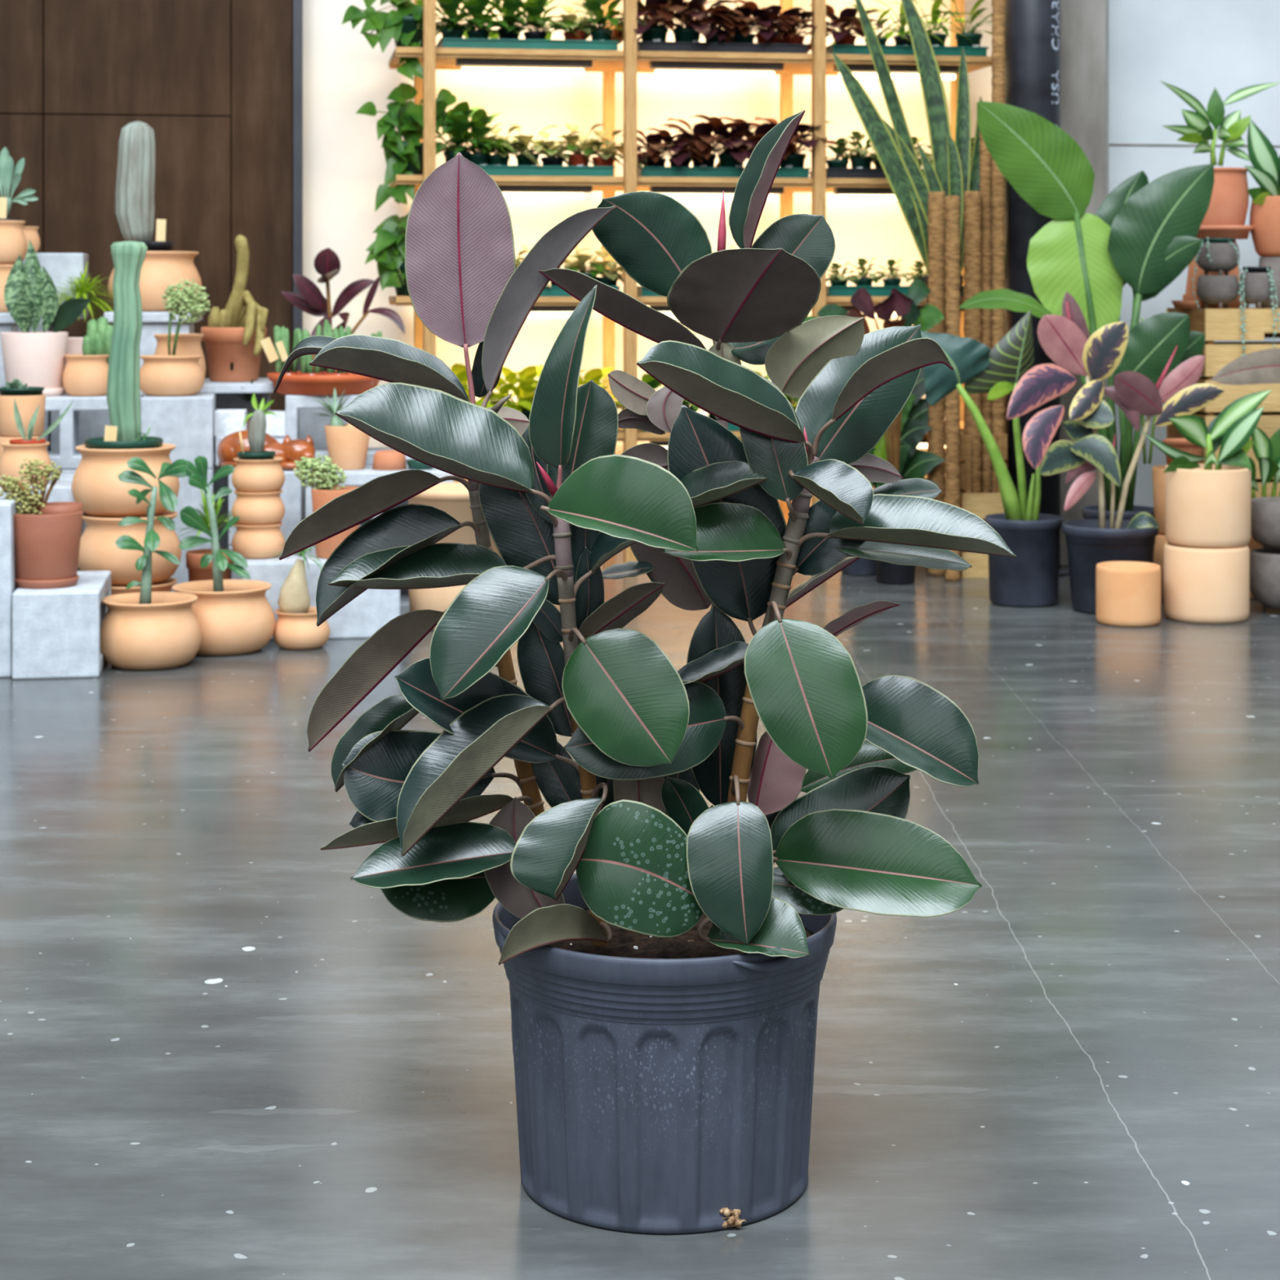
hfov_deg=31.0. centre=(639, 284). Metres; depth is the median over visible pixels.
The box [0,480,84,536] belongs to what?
cinder block
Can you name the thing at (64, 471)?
cinder block
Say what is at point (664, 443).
light
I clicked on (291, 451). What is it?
figure
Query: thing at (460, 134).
shelf plant
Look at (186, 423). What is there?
cinder block
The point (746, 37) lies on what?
shelf plant
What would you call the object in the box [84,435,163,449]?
pot
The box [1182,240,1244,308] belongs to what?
clay pot
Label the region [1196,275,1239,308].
pot
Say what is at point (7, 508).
cinder block
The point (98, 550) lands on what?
clay jar
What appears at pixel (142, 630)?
pot
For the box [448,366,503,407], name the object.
shelf plant
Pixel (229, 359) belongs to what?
pot
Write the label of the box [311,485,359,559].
pot
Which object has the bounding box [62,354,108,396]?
pot
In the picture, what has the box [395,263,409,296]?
pot
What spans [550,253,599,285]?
shelf plant
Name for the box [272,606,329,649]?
pot
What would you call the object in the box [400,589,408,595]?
cinder block
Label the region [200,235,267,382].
cactus
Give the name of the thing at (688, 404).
shelf plant
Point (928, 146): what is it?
shelf plant
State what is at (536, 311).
light
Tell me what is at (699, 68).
light
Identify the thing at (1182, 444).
clay pot
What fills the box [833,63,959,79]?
light
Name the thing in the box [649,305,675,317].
light
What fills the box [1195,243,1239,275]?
pot
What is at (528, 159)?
shelf plant
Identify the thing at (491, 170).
tray
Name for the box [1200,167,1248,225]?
pot
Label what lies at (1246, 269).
pot
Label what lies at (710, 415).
shelf plant
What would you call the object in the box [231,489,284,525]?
clay jar
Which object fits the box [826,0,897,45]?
shelf plant
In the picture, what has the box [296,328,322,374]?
stapelia
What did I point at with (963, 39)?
shelf plant
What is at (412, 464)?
dish
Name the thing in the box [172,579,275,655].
pot
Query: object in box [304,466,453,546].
cinder block
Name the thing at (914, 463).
potted plant
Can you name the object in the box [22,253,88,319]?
cinder block
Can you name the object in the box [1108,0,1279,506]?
wall
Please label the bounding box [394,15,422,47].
pot
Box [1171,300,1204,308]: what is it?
saucer
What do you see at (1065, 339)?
rubber plant
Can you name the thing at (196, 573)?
potted plant
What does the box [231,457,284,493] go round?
clay jar
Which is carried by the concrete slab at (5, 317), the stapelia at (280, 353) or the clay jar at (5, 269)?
the clay jar at (5, 269)
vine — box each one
[341,0,422,80]
[355,82,466,212]
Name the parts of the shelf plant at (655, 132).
pot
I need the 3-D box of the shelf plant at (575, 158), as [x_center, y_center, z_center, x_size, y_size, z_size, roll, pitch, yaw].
[-0.192,-0.418,7.166,0.213,0.160,0.224,0,0,18]
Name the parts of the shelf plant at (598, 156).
pot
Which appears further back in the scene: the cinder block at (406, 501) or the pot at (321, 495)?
the cinder block at (406, 501)
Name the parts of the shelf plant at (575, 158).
pot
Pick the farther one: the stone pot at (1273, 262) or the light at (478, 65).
the light at (478, 65)
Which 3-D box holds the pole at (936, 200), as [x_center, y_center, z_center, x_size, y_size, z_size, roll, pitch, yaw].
[0.901,0.299,7.000,0.056,1.162,0.057,0,0,29]
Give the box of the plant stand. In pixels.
[927,431,928,479]
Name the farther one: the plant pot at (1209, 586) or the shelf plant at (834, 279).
the shelf plant at (834, 279)
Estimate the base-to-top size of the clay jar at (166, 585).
0.150 m
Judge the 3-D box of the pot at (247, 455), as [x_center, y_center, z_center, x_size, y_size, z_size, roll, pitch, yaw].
[-0.968,0.450,5.820,0.097,0.057,0.097,0,0,0]
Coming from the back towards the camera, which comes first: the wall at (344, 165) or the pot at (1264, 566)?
the wall at (344, 165)
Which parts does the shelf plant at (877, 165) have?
pot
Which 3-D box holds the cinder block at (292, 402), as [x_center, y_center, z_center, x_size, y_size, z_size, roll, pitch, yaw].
[-0.786,0.398,6.394,0.390,0.193,0.190,0,0,-9]
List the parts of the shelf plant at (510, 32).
pot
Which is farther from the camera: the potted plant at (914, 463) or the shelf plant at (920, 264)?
the shelf plant at (920, 264)
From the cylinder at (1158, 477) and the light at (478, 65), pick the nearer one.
the cylinder at (1158, 477)
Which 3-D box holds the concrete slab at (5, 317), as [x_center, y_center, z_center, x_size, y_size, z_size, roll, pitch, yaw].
[-1.963,0.093,6.509,0.410,0.030,0.220,0,0,-9]
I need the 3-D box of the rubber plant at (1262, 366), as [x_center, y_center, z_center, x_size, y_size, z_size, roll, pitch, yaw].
[1.828,0.527,6.400,0.538,0.705,0.206,0,0,0]
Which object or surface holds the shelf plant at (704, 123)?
on the tray at (660, 171)
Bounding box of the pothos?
[364,213,409,296]
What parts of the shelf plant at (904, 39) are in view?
pot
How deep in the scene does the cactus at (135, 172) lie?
6.74 m
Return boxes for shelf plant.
[413,113,511,162]
[414,0,492,38]
[435,0,517,38]
[435,124,523,164]
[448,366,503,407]
[465,0,551,39]
[466,127,527,165]
[467,375,534,419]
[491,369,536,408]
[493,0,578,39]
[498,124,562,165]
[514,247,564,266]
[515,257,524,268]
[517,132,579,165]
[527,377,587,408]
[542,5,603,39]
[544,124,611,165]
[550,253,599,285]
[558,0,641,40]
[566,245,622,279]
[577,374,622,413]
[579,133,623,166]
[579,252,624,285]
[613,0,724,46]
[616,386,685,410]
[636,122,702,172]
[646,122,726,167]
[648,0,737,42]
[651,379,697,412]
[670,109,750,167]
[685,0,767,43]
[693,107,768,167]
[708,413,715,420]
[713,0,795,46]
[724,109,829,168]
[733,0,811,43]
[760,375,799,410]
[763,0,843,48]
[765,106,850,170]
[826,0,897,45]
[826,4,908,44]
[826,137,865,168]
[826,262,862,285]
[843,131,878,168]
[847,257,887,285]
[848,0,977,45]
[868,146,882,168]
[873,258,916,285]
[877,0,992,46]
[906,261,928,282]
[911,137,932,168]
[920,145,933,165]
[928,0,992,46]
[969,137,974,168]
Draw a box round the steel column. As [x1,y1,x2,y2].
[1004,0,1069,576]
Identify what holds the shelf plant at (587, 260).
on the tray at (549, 291)
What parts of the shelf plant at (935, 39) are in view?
pot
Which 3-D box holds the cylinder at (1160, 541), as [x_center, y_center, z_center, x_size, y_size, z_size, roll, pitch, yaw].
[1.518,0.787,6.440,0.170,0.185,0.170,0,0,0]
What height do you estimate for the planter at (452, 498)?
0.185 m
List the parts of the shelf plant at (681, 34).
pot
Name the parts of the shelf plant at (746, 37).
pot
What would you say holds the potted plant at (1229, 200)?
on the saucer at (1237, 232)
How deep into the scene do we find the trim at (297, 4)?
7.38 m
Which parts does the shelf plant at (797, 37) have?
pot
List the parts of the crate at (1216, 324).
corner post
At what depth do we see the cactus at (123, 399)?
5.65 m
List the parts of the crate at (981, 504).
corner post, corner post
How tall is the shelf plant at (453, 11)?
0.161 m
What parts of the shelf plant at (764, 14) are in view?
pot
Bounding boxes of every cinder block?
[0,323,18,386]
[0,473,86,530]
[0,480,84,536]
[0,496,20,677]
[12,570,111,679]
[18,319,52,451]
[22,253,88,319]
[44,393,144,469]
[50,393,111,451]
[50,469,75,473]
[139,322,194,389]
[140,392,216,469]
[170,542,211,591]
[173,461,216,542]
[216,392,270,419]
[216,466,228,525]
[217,526,228,549]
[228,468,301,546]
[228,545,299,579]
[241,553,399,640]
[284,394,412,465]
[297,408,348,448]
[301,481,304,520]
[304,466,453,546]
[304,546,409,615]
[349,465,408,524]
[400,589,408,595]
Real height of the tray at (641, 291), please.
0.032 m
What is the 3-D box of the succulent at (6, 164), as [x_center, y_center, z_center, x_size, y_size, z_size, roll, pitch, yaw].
[-1.781,-0.251,6.511,0.134,0.278,0.094,0,0,28]
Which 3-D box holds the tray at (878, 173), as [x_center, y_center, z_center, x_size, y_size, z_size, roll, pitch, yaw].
[0.817,-0.350,7.393,0.511,0.032,0.250,0,0,-9]
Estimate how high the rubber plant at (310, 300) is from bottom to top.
0.410 m
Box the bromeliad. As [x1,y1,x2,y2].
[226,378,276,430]
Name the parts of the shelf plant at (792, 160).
pot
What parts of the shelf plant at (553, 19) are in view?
pot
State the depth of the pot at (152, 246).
6.73 m
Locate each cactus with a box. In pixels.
[0,240,91,396]
[62,316,112,396]
[84,240,165,449]
[115,120,175,251]
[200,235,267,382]
[236,392,278,460]
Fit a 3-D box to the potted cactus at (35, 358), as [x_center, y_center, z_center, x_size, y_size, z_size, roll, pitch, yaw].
[-1.627,0.089,6.246,0.224,0.424,0.180,0,0,40]
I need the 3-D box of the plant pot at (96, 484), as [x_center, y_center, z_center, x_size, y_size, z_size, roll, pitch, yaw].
[-1.267,0.480,5.680,0.261,0.166,0.261,0,0,0]
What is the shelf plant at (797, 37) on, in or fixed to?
on the tray at (641, 45)
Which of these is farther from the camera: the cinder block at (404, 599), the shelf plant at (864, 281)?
the shelf plant at (864, 281)
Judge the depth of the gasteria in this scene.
5.71 m
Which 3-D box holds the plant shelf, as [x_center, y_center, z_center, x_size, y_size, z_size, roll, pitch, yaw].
[0.173,-0.320,7.362,1.918,2.400,0.510,0,0,-9]
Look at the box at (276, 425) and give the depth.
6.29 m
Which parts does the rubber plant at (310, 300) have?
stem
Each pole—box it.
[927,191,945,575]
[944,195,960,581]
[963,191,982,493]
[979,130,992,520]
[991,0,1005,493]
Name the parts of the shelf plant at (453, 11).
pot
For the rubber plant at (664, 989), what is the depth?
2.22 m
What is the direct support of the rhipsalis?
on the cinder block at (92, 424)
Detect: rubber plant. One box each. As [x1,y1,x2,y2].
[272,110,1016,1234]
[280,248,404,370]
[1006,291,1224,614]
[1209,348,1279,385]
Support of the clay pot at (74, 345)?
on the cinder block at (68, 457)
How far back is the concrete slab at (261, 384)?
6.41 m
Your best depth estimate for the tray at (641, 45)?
7.18 m
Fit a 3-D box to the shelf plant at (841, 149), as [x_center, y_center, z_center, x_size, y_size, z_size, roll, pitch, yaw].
[0.646,-0.402,7.318,0.164,0.128,0.155,0,0,29]
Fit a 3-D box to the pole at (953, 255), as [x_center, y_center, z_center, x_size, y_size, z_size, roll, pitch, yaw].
[0.930,0.308,6.860,0.047,1.144,0.047,0,0,0]
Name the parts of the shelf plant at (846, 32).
pot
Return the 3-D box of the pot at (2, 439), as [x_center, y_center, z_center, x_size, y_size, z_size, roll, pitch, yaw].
[-1.595,0.441,5.930,0.119,0.106,0.119,0,0,0]
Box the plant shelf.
[388,0,991,563]
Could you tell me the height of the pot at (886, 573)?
0.176 m
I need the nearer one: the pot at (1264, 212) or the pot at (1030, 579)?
the pot at (1030, 579)
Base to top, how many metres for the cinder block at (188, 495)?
0.193 m
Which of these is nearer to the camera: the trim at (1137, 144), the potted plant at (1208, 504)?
the potted plant at (1208, 504)
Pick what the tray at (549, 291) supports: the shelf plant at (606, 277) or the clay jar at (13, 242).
the shelf plant at (606, 277)
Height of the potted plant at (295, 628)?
0.288 m
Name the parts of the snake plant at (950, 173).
pot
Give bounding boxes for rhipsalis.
[40,262,113,327]
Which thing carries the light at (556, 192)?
attached to the plant shelf
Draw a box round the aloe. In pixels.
[311,387,369,470]
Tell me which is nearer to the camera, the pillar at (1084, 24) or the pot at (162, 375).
the pot at (162, 375)
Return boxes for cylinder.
[1151,465,1165,534]
[1153,533,1168,601]
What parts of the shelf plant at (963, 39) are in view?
pot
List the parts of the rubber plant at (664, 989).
stem, stem, pot, stem, stem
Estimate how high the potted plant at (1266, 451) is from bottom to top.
0.489 m
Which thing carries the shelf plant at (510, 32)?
on the tray at (443, 42)
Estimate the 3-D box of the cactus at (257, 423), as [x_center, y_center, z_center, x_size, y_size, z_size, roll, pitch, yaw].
[-0.968,0.375,5.820,0.097,0.208,0.097,0,0,41]
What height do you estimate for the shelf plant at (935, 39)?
0.215 m
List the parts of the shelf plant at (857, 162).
pot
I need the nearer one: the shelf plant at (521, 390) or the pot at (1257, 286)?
the pot at (1257, 286)
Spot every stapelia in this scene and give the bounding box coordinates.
[260,325,298,374]
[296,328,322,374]
[313,319,336,374]
[323,325,351,374]
[351,330,382,384]
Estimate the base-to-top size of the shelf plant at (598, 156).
0.140 m
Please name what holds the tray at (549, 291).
on the plant shelf
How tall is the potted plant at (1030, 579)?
0.811 m
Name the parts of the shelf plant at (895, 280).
pot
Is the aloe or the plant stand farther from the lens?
the plant stand
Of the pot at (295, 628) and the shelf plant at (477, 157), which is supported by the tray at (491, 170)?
the shelf plant at (477, 157)
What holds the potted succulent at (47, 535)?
on the cinder block at (56, 632)
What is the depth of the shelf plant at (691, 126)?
7.20 m
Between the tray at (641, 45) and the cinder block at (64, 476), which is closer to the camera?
the cinder block at (64, 476)
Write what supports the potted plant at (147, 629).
on the floor
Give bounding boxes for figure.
[217,430,315,469]
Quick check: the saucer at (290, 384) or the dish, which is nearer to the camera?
the dish
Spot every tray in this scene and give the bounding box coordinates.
[435,37,619,50]
[477,164,615,176]
[539,285,621,296]
[636,40,809,53]
[636,166,810,177]
[636,285,662,296]
[640,416,739,431]
[808,168,925,178]
[826,44,988,56]
[826,285,964,296]
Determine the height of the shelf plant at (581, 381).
0.180 m
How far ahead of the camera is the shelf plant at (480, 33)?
7.09 m
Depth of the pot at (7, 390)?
5.89 m
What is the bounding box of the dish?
[406,458,432,470]
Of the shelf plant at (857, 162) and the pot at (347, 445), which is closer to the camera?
the pot at (347, 445)
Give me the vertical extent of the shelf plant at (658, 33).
0.224 m
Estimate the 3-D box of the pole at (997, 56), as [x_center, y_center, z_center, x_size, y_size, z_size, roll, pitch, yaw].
[1.086,-0.088,6.985,0.043,1.912,0.044,0,0,10]
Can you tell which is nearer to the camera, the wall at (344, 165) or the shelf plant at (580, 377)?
the shelf plant at (580, 377)
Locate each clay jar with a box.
[0,220,26,264]
[0,264,24,312]
[0,441,51,484]
[22,226,39,252]
[78,510,182,585]
[107,251,201,311]
[111,577,177,595]
[153,333,205,378]
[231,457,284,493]
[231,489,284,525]
[231,521,284,559]
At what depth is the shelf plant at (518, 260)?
7.09 m
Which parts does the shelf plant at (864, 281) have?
pot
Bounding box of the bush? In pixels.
[293,453,359,559]
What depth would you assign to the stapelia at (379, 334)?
6.38 m
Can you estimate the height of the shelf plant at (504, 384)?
0.174 m
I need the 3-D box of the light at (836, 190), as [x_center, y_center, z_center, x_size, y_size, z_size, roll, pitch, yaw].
[0.824,-0.289,7.325,0.420,0.043,0.064,0,0,-9]
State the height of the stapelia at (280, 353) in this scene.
0.177 m
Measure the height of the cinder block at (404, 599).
0.193 m
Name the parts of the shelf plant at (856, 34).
pot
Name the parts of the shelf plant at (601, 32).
pot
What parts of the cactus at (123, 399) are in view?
stem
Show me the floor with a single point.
(226, 1053)
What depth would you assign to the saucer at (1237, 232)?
6.89 m
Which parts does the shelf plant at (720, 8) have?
pot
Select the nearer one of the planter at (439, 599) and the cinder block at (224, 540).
the planter at (439, 599)
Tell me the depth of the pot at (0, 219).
6.48 m
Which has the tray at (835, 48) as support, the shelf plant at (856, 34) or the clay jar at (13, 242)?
the shelf plant at (856, 34)
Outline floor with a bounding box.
[0,550,1279,1279]
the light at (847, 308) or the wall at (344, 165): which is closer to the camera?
the light at (847, 308)
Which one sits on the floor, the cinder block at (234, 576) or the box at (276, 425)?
the cinder block at (234, 576)
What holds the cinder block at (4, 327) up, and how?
on the cinder block
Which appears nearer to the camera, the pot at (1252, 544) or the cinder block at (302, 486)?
the pot at (1252, 544)
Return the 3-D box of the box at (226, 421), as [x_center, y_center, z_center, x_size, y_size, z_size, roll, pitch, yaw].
[-1.126,0.379,6.340,0.084,0.069,0.100,0,0,-6]
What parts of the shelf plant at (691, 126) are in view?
pot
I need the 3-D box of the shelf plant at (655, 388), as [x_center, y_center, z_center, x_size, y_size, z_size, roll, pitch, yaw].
[0.044,0.374,7.213,0.270,0.155,0.297,0,0,21]
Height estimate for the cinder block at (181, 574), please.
0.193 m
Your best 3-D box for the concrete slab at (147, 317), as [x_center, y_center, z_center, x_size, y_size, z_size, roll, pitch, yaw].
[-1.431,0.093,6.798,0.265,0.030,0.400,0,0,-9]
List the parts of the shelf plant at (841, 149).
pot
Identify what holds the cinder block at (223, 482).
on the cinder block at (224, 540)
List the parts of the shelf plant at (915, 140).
pot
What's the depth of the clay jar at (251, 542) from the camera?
5.77 m
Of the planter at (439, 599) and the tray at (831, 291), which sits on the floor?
the planter at (439, 599)
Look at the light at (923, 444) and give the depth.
7.35 m
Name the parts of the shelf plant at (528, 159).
pot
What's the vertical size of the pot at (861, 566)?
0.166 m
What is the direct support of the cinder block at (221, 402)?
on the cinder block at (223, 482)
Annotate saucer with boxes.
[266,370,380,395]
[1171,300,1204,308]
[1195,225,1253,239]
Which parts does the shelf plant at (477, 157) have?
pot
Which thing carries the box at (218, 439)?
on the cinder block at (291, 496)
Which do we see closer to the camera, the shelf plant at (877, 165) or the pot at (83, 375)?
the pot at (83, 375)
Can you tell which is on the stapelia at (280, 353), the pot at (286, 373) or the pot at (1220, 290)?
the pot at (286, 373)
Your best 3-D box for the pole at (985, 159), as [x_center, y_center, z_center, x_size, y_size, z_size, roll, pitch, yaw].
[1.056,0.198,7.030,0.044,1.341,0.044,0,0,20]
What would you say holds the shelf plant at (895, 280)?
on the tray at (831, 291)
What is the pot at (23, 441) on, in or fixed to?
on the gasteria
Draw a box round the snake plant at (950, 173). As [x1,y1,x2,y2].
[831,0,982,332]
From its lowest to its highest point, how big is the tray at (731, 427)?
0.032 m
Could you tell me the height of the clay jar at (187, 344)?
0.163 m
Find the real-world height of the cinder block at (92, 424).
0.193 m
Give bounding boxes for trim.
[293,0,302,371]
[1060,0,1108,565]
[1108,143,1279,146]
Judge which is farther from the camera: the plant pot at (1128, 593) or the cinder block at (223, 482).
the cinder block at (223, 482)
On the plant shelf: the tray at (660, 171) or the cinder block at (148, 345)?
the tray at (660, 171)
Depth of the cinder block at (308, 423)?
6.71 m
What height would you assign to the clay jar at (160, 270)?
0.175 m
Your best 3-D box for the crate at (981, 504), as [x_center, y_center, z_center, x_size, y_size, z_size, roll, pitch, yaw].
[1.027,0.665,7.005,0.142,0.430,0.150,0,0,-9]
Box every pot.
[0,218,21,221]
[0,386,44,395]
[0,435,43,458]
[8,438,46,444]
[13,510,83,580]
[39,502,83,514]
[62,337,83,394]
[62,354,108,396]
[71,443,179,516]
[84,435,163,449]
[100,591,201,670]
[139,355,204,396]
[140,241,175,251]
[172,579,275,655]
[200,326,266,382]
[236,450,275,460]
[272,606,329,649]
[273,372,298,374]
[296,372,322,374]
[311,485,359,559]
[324,372,349,374]
[324,423,369,470]
[372,449,406,470]
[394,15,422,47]
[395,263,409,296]
[840,555,875,575]
[875,560,915,584]
[984,513,1062,607]
[1062,519,1159,614]
[1081,504,1154,519]
[1095,560,1160,627]
[1163,438,1201,465]
[1164,463,1251,548]
[1164,542,1249,624]
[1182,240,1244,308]
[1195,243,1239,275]
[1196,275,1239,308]
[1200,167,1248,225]
[1200,238,1235,243]
[1239,272,1274,308]
[1242,266,1271,272]
[1247,534,1262,599]
[1248,195,1279,256]
[1249,547,1279,610]
[1250,497,1279,551]
[1255,256,1279,308]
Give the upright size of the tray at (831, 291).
0.032 m
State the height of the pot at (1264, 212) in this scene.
0.180 m
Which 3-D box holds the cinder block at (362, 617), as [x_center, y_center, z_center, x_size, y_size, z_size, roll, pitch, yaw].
[-0.805,0.783,5.814,0.390,0.193,0.190,0,0,-9]
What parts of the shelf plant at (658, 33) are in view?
pot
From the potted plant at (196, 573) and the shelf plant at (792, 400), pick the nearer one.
the potted plant at (196, 573)
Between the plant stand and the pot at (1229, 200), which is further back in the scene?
the plant stand
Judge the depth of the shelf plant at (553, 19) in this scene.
7.12 m
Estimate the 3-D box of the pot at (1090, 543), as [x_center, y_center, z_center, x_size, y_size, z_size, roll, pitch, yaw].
[1.271,0.763,6.230,0.258,0.234,0.258,0,0,0]
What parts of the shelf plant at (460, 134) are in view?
pot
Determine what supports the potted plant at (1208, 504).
on the plant pot at (1209, 586)
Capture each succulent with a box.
[0,146,38,221]
[0,378,45,437]
[0,457,83,589]
[139,279,210,396]
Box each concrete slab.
[0,312,16,323]
[103,311,202,322]
[198,377,274,393]
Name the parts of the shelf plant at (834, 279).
pot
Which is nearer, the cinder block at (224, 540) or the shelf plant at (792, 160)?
the cinder block at (224, 540)
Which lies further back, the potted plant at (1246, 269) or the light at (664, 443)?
the light at (664, 443)
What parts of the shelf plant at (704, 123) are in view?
pot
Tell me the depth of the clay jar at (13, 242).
6.47 m
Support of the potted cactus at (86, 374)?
on the cinder block at (68, 457)
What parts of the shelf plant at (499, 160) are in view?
pot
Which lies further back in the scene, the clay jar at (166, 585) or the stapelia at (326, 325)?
the stapelia at (326, 325)
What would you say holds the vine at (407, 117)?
on the plant shelf
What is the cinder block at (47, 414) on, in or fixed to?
on the cinder block
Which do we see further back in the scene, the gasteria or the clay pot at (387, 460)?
the clay pot at (387, 460)
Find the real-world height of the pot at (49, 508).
0.036 m
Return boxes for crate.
[959,431,1007,577]
[1166,307,1279,448]
[1200,447,1279,497]
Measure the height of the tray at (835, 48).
0.032 m
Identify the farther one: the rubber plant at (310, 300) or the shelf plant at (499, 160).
the shelf plant at (499, 160)
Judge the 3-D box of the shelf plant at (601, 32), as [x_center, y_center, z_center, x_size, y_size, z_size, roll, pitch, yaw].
[-0.115,-0.815,7.187,0.270,0.178,0.297,0,0,30]
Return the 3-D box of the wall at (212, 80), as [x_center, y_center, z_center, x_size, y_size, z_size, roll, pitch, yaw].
[-3.296,-0.820,7.118,4.400,3.400,0.096,0,0,-9]
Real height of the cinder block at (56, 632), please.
0.193 m
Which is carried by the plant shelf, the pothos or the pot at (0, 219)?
the pothos
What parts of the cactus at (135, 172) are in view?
stem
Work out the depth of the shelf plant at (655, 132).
7.18 m
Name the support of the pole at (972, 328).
in the crate at (981, 504)
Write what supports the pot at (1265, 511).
on the pot at (1264, 566)
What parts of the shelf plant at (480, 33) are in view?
pot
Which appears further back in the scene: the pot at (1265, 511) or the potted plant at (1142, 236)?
the potted plant at (1142, 236)
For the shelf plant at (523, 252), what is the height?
0.150 m
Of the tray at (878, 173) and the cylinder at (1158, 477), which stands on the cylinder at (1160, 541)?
the cylinder at (1158, 477)
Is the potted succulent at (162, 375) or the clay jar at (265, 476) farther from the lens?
the potted succulent at (162, 375)
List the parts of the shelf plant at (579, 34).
pot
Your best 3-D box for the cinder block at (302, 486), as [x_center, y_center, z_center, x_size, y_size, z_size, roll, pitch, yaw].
[-0.930,0.591,6.913,0.190,0.193,0.390,0,0,-9]
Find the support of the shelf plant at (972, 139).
on the tray at (878, 173)
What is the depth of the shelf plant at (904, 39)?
7.32 m
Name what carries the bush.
on the cinder block at (362, 617)
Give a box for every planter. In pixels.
[408,482,500,555]
[408,584,466,630]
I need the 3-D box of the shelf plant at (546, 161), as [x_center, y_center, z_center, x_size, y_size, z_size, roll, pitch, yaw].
[-0.277,-0.406,7.163,0.253,0.136,0.189,0,0,29]
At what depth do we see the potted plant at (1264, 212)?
6.92 m
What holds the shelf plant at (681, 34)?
on the tray at (641, 45)
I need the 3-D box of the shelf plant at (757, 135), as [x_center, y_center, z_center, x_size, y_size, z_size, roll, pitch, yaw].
[0.397,-0.443,7.298,0.309,0.210,0.309,0,0,-31]
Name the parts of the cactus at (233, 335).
stem, stem, stem, stem, stem, stem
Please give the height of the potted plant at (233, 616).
0.470 m
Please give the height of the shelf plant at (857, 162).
0.151 m
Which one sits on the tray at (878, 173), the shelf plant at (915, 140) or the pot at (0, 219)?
the shelf plant at (915, 140)
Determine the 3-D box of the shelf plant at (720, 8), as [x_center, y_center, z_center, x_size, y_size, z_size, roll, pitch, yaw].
[0.248,-0.816,7.269,0.248,0.180,0.248,0,0,-31]
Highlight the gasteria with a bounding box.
[8,399,74,444]
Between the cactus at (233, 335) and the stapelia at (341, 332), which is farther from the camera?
the cactus at (233, 335)
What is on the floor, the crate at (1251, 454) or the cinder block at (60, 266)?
the crate at (1251, 454)
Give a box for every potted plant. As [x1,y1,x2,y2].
[100,457,201,670]
[172,455,275,655]
[175,488,242,582]
[257,534,331,649]
[803,279,943,584]
[840,367,945,575]
[920,310,1062,607]
[959,101,1214,519]
[1141,389,1271,548]
[1160,80,1279,225]
[1191,236,1245,355]
[1240,266,1279,356]
[1244,118,1279,256]
[1247,426,1279,599]
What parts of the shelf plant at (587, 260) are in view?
pot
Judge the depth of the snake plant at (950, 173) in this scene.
7.12 m
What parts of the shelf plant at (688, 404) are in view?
pot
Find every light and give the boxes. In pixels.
[455,57,592,74]
[497,185,592,199]
[527,305,577,317]
[649,61,783,77]
[649,186,783,199]
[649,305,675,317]
[649,440,742,449]
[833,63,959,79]
[833,187,896,200]
[840,305,964,316]
[916,438,946,448]
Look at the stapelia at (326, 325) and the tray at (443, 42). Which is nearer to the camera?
the stapelia at (326, 325)
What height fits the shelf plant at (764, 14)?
0.188 m
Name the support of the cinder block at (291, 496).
on the cinder block at (234, 576)
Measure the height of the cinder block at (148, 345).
0.193 m
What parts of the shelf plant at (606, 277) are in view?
pot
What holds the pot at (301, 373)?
on the stapelia at (305, 368)
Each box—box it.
[213,408,247,436]
[215,436,285,466]
[266,410,285,436]
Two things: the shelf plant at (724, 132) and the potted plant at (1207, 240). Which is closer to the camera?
the potted plant at (1207, 240)
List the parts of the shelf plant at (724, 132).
pot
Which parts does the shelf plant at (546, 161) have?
pot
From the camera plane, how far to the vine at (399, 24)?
7.05 m
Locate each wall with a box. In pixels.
[0,0,293,410]
[302,0,992,506]
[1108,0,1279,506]
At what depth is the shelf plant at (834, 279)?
7.29 m

